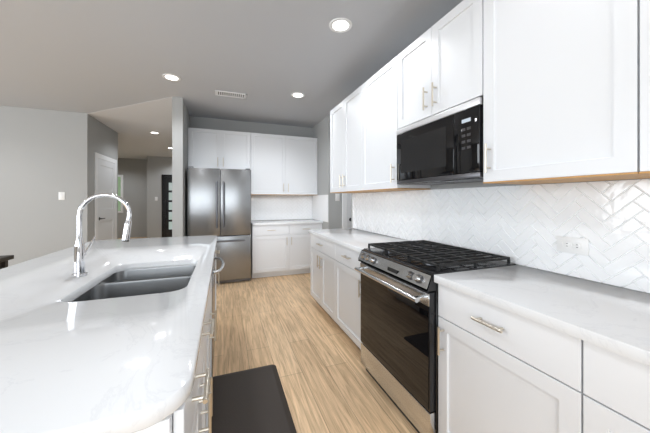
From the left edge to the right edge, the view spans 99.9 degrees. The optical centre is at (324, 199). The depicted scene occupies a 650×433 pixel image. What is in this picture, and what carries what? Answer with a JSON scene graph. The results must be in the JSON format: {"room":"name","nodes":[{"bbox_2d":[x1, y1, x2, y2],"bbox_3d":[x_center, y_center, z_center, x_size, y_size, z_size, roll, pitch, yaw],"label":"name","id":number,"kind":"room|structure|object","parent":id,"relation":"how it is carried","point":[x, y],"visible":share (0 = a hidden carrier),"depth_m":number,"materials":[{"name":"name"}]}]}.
{"room":"kitchen","nodes":[
{"label":"kitchen","id":0,"kind":"room"},
{"bbox_2d":[0,106,90,266],"bbox_3d":[-5.897,-0.060,3.821,4.190,2.720,0.120,0,0,-20],"label":"wall","id":1,"kind":"structure","parent":0,"point":[45,157],"depth_m":4.29,"materials":[{"name":"grey paint"}]},
{"bbox_2d":[59,192,64,199],"bbox_3d":[-4.219,-0.060,4.373,0.078,0.125,0.008,0,0,-20],"label":"plate","id":2,"kind":"object","parent":1,"relation":"attached to","point":[61,195],"visible":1,"depth_m":4.37,"materials":[{"name":"white plastic"}]},
{"bbox_2d":[91,116,117,239],"bbox_3d":[-4.228,-0.060,5.175,0.120,2.720,1.260,0,0,-20],"label":"wall","id":3,"kind":"structure","parent":0,"point":[104,139],"depth_m":4.99,"materials":[{"name":"grey paint"}]},
{"bbox_2d":[94,152,116,240],"bbox_3d":[-4.143,0.237,5.217,0.067,2.125,1.000,0,0,-20],"label":"door","id":4,"kind":"structure","parent":3,"relation":"attached to","point":[105,208],"depth_m":5.14,"materials":[{"name":"white wood"}]},
{"bbox_2d":[118,158,146,237],"bbox_3d":[-7.087,-0.060,9.331,2.380,2.720,0.120,0,0,-20],"label":"wall","id":5,"kind":"structure","parent":0,"point":[133,172],"depth_m":9.46,"materials":[{"name":"grey paint"}]},
{"bbox_2d":[118,175,122,212],"bbox_3d":[-7.442,-0.200,9.123,1.170,1.300,0.021,0,0,-20],"label":"window","id":6,"kind":"structure","parent":5,"relation":"in","point":[120,192],"depth_m":9.29,"materials":[{"name":"white"}]},
{"bbox_2d":[147,156,150,237],"bbox_3d":[-5.859,-0.060,9.268,0.120,2.720,0.850,0,0,-20],"label":"wall","id":7,"kind":"structure","parent":0,"point":[148,196],"depth_m":8.87,"materials":[{"name":"grey paint"}]},
{"bbox_2d":[151,156,171,237],"bbox_3d":[-4.888,-0.060,9.238,1.680,2.720,0.120,0,0,-20],"label":"wall","id":8,"kind":"structure","parent":0,"point":[160,166],"depth_m":8.95,"materials":[{"name":"grey paint"}]},
{"bbox_2d":[162,174,171,236],"bbox_3d":[-4.883,0.235,9.137,1.020,2.130,0.070,0,0,-20],"label":"door","id":9,"kind":"structure","parent":8,"relation":"attached to","point":[166,205],"depth_m":9.03,"materials":[{"name":"black wood"}]},
{"bbox_2d":[172,97,189,236],"bbox_3d":[-3.093,-0.060,6.618,0.130,2.720,6.040,0,0,-20],"label":"wall","id":10,"kind":"structure","parent":0,"point":[180,119],"depth_m":3.79,"materials":[{"name":"grey paint"}]},
{"bbox_2d":[0,0,462,158],"bbox_3d":[-2.656,-1.478,2.856,9.800,0.123,15.600,0,0,-20],"label":"ceiling","id":11,"kind":"structure","parent":0,"point":[268,57],"depth_m":2.69,"materials":[{"name":"grey paint"}]},
{"bbox_2d":[162,74,180,80],"bbox_3d":[-1.780,-1.417,3.169,0.190,0.006,0.190,0,0,-20],"label":"recessed light","id":12,"kind":"object","parent":11,"relation":"in","point":[171,77],"visible":1,"depth_m":3.16,"materials":[{"name":"white"}]},
{"bbox_2d":[215,90,246,98],"bbox_3d":[-1.265,-1.416,3.680,0.400,0.008,0.170,0,0,-20],"label":"ceiling vent","id":13,"kind":"object","parent":11,"relation":"in","point":[230,94],"visible":0.98,"depth_m":3.67,"materials":[{"name":"white metal"}]},
{"bbox_2d":[291,92,304,97],"bbox_3d":[-0.367,-1.417,3.703,0.190,0.006,0.190,0,0,-20],"label":"recessed light","id":14,"kind":"object","parent":11,"relation":"in","point":[297,95],"visible":1,"depth_m":3.71,"materials":[{"name":"white plastic"}]},
{"bbox_2d":[329,18,351,32],"bbox_3d":[0.127,-1.417,2.222,0.190,0.006,0.190,0,0,-20],"label":"recessed light","id":15,"kind":"object","parent":11,"relation":"in","point":[339,25],"visible":1,"depth_m":2.22,"materials":[{"name":"white plastic"}]},
{"bbox_2d":[190,116,311,220],"bbox_3d":[-1.292,-0.060,5.077,2.440,2.720,0.120,0,0,-20],"label":"wall","id":16,"kind":"structure","parent":0,"point":[230,125],"depth_m":4.98,"materials":[{"name":"grey paint"}]},
{"bbox_2d":[188,127,251,170],"bbox_3d":[-1.780,-0.825,4.655,0.965,0.650,0.328,0,0,-20],"label":"upper cabinet","id":17,"kind":"object","parent":16,"relation":"attached to","point":[207,148],"depth_m":4.50,"materials":[{"name":"white wood"}]},
{"bbox_2d":[251,195,311,219],"bbox_3d":[-0.816,0.147,5.186,1.207,0.462,0.006,0,0,-20],"label":"tile backsplash","id":18,"kind":"structure","parent":16,"relation":"attached to","point":[275,207],"depth_m":5.18,"materials":[{"name":"white tile"}]},
{"bbox_2d":[251,133,317,194],"bbox_3d":[-0.760,-0.623,5.033,1.207,1.054,0.328,0,0,-20],"label":"upper cabinet","id":19,"kind":"object","parent":16,"relation":"attached to","point":[280,165],"depth_m":4.87,"materials":[{"name":"white wood"}]},
{"bbox_2d":[118,237,417,432],"bbox_3d":[-2.656,1.350,2.856,9.800,0.100,15.600,0,0,-20],"label":"floor","id":20,"kind":"structure","parent":0,"point":[296,334],"depth_m":2.29,"materials":[{"name":"brown wood"}]},
{"bbox_2d":[0,255,13,268],"bbox_3d":[-3.366,0.929,2.327,0.700,0.738,0.700,0,0,-20],"label":"side table","id":21,"kind":"object","parent":20,"relation":"on","point":[4,259],"visible":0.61,"depth_m":2.69,"materials":[{"name":"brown wood"}]},
{"bbox_2d":[99,262,214,432],"bbox_3d":[-1.120,0.859,1.332,1.033,0.878,0.625,0,0,-20],"label":"base cabinet","id":22,"kind":"object","parent":20,"relation":"on","point":[212,284],"depth_m":1.77,"materials":[{"name":"white wood"}]},
{"bbox_2d":[134,318,206,432],"bbox_3d":[-0.830,0.859,0.548,1.033,0.878,0.407,0,0,-20],"label":"base cabinet","id":23,"kind":"object","parent":20,"relation":"on","point":[193,413],"depth_m":0.72,"materials":[{"name":"white wood"}]},
{"bbox_2d":[0,235,216,432],"bbox_3d":[-1.217,0.399,1.541,1.086,0.038,2.585,0,0,-20],"label":"countertop","id":24,"kind":"structure","parent":23,"relation":"on","point":[127,364],"depth_m":0.74,"materials":[{"name":"white stone"}]},
{"bbox_2d":[71,193,131,277],"bbox_3d":[-1.149,0.172,1.434,0.252,0.415,0.149,0,0,-20],"label":"pull-down faucet","id":25,"kind":"object","parent":24,"relation":"on","point":[80,252],"visible":1,"depth_m":1.36,"materials":[{"name":"silver metal"}]},
{"bbox_2d":[72,265,195,301],"bbox_3d":[-0.904,0.518,1.377,0.494,0.196,0.714,0,0,-20],"label":"undermount sink","id":26,"kind":"object","parent":24,"relation":"in","point":[134,282],"visible":0.15,"depth_m":1.45,"materials":[{"name":"silver metal"}]},
{"bbox_2d":[205,290,210,432],"bbox_3d":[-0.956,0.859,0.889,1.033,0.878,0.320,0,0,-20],"label":"base cabinet","id":27,"kind":"object","parent":20,"relation":"on","point":[208,308],"depth_m":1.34,"materials":[{"name":"white wood"}]},
{"bbox_2d":[214,251,218,340],"bbox_3d":[-1.333,0.859,1.907,1.033,0.878,0.601,0,0,-20],"label":"dishwasher","id":28,"kind":"object","parent":20,"relation":"on","point":[216,271],"depth_m":2.30,"materials":[{"name":"white metal"}]},
{"bbox_2d":[187,166,250,283],"bbox_3d":[-1.701,0.403,4.447,0.915,1.792,0.737,0,0,-20],"label":"fridge","id":29,"kind":"object","parent":20,"relation":"on","point":[219,203],"visible":0.9,"depth_m":4.19,"materials":[{"name":"silver metal"}]},
{"bbox_2d":[212,364,296,432],"bbox_3d":[-0.458,1.290,1.611,0.500,0.018,0.980,0,0,-20],"label":"anti-fatigue mat","id":30,"kind":"object","parent":20,"relation":"on","point":[253,400],"visible":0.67,"depth_m":1.72,"materials":[{"name":"grey rubber"}]},
{"bbox_2d":[251,223,321,277],"bbox_3d":[-0.706,0.859,4.887,1.207,0.878,0.625,0,0,-20],"label":"base cabinet","id":31,"kind":"object","parent":20,"relation":"on","point":[278,250],"visible":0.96,"depth_m":4.59,"materials":[{"name":"white wood"}]},
{"bbox_2d":[251,219,322,225],"bbox_3d":[-0.709,0.399,4.892,1.209,0.038,0.613,0,0,-20],"label":"countertop","id":32,"kind":"structure","parent":31,"relation":"on","point":[281,222],"depth_m":4.76,"materials":[{"name":"white stone"}]},
{"bbox_2d":[310,234,333,319],"bbox_3d":[0.232,0.859,3.170,0.586,0.878,0.815,0,0,-20],"label":"base cabinet","id":33,"kind":"object","parent":20,"relation":"on","point":[321,250],"depth_m":3.03,"materials":[{"name":"white wood"}]},
{"bbox_2d":[334,243,360,349],"bbox_3d":[0.479,0.859,2.502,0.586,0.878,0.609,0,0,-20],"label":"base cabinet","id":34,"kind":"object","parent":20,"relation":"on","point":[335,284],"depth_m":2.42,"materials":[{"name":"white wood"}]},
{"bbox_2d":[308,228,407,252],"bbox_3d":[0.325,0.399,2.882,0.613,0.038,1.429,0,0,-20],"label":"countertop","id":35,"kind":"structure","parent":34,"relation":"on","point":[356,240],"depth_m":2.75,"materials":[{"name":"white stone"}]},
{"bbox_2d":[354,240,515,432],"bbox_3d":[0.665,0.818,1.837,0.694,0.962,0.759,0,0,-20],"label":"range","id":36,"kind":"object","parent":20,"relation":"on","point":[399,314],"visible":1,"depth_m":1.61,"materials":[{"name":"black metal"}]},
{"bbox_2d":[437,284,572,432],"bbox_3d":[0.955,0.859,1.215,0.586,0.878,0.599,0,0,-20],"label":"base cabinet","id":37,"kind":"object","parent":20,"relation":"on","point":[500,370],"depth_m":1.09,"materials":[{"name":"white wood"}]},
{"bbox_2d":[434,265,649,365],"bbox_3d":[1.188,0.399,0.548,0.613,0.038,2.013,0,0,-20],"label":"countertop","id":38,"kind":"structure","parent":37,"relation":"on","point":[614,319],"depth_m":1.02,"materials":[{"name":"white stone"}]},
{"bbox_2d":[573,337,649,432],"bbox_3d":[1.163,0.859,0.653,0.586,0.878,0.600,0,0,-20],"label":"base cabinet","id":39,"kind":"object","parent":20,"relation":"on","point":[611,390],"depth_m":0.78,"materials":[{"name":"white wood"}]},
{"bbox_2d":[326,115,341,228],"bbox_3d":[0.818,-0.060,4.909,1.660,2.720,0.120,0,0,-20],"label":"wall","id":40,"kind":"structure","parent":0,"point":[334,214],"depth_m":4.60,"materials":[{"name":"grey paint"}]},
{"bbox_2d":[335,194,339,200],"bbox_3d":[0.212,-0.040,4.615,0.078,0.125,0.008,0,0,-20],"label":"switch plate","id":41,"kind":"object","parent":40,"relation":"attached to","point":[337,197],"visible":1,"depth_m":4.61,"materials":[{"name":"white plastic"}]},
{"bbox_2d":[342,193,350,227],"bbox_3d":[0.746,0.237,4.778,0.945,2.125,0.074,0,0,-20],"label":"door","id":42,"kind":"structure","parent":40,"relation":"attached to","point":[346,210],"depth_m":4.66,"materials":[{"name":"white"}]},
{"bbox_2d":[312,117,649,293],"bbox_3d":[1.408,-0.060,1.080,0.150,2.720,9.250,0,0,-20],"label":"wall","id":43,"kind":"structure","parent":0,"point":[319,130],"depth_m":4.70,"materials":[{"name":"grey paint"}]},
{"bbox_2d":[312,195,327,221],"bbox_3d":[-0.098,0.147,4.979,0.007,0.462,0.868,0,0,-20],"label":"tile backsplash","id":44,"kind":"structure","parent":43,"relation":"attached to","point":[320,207],"depth_m":4.92,"materials":[{"name":"white tile"}]},
{"bbox_2d":[330,88,357,191],"bbox_3d":[0.369,-0.623,3.192,0.328,1.054,0.869,0,0,-20],"label":"upper cabinet","id":45,"kind":"object","parent":43,"relation":"attached to","point":[344,117],"depth_m":3.09,"materials":[{"name":"white wood"}]},
{"bbox_2d":[358,55,430,191],"bbox_3d":[0.624,-0.623,2.504,0.328,1.054,0.599,0,0,-20],"label":"upper cabinet","id":46,"kind":"object","parent":43,"relation":"attached to","point":[378,96],"depth_m":2.43,"materials":[{"name":"white wood"}]},
{"bbox_2d":[398,0,481,128],"bbox_3d":[0.860,-0.856,1.865,0.328,0.588,0.758,0,0,-20],"label":"upper cabinet","id":47,"kind":"object","parent":43,"relation":"attached to","point":[440,71],"depth_m":1.72,"materials":[{"name":"white wood"}]},
{"bbox_2d":[396,97,482,184],"bbox_3d":[0.849,-0.334,1.861,0.336,0.433,0.750,0,0,-20],"label":"over-the-range microwave","id":48,"kind":"object","parent":47,"relation":"attached to","point":[445,147],"visible":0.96,"depth_m":1.69,"materials":[{"name":"black glass"}]},
{"bbox_2d":[353,179,649,292],"bbox_3d":[1.100,0.147,1.686,0.006,0.462,4.200,0,0,-20],"label":"tile backsplash","id":49,"kind":"structure","parent":43,"relation":"attached to","point":[525,225],"depth_m":1.50,"materials":[{"name":"white tile"}]},
{"bbox_2d":[557,236,588,255],"bbox_3d":[1.217,0.225,1.346,0.008,0.080,0.132,0,0,-20],"label":"outlet","id":50,"kind":"object","parent":49,"relation":"attached to","point":[578,246],"visible":1,"depth_m":1.34,"materials":[{"name":"white plastic"}]},
{"bbox_2d":[478,0,649,183],"bbox_3d":[1.093,-0.623,1.236,0.328,1.054,0.580,0,0,-20],"label":"upper cabinet","id":51,"kind":"object","parent":43,"relation":"attached to","point":[561,88],"depth_m":1.14,"materials":[{"name":"white wood"}]},
{"bbox_2d":[630,0,649,175],"bbox_3d":[1.298,-0.623,0.683,0.328,1.054,0.600,0,0,-20],"label":"upper cabinet","id":52,"kind":"object","parent":43,"relation":"attached to","point":[639,9],"depth_m":0.91,"materials":[{"name":"white wood"}]}
]}

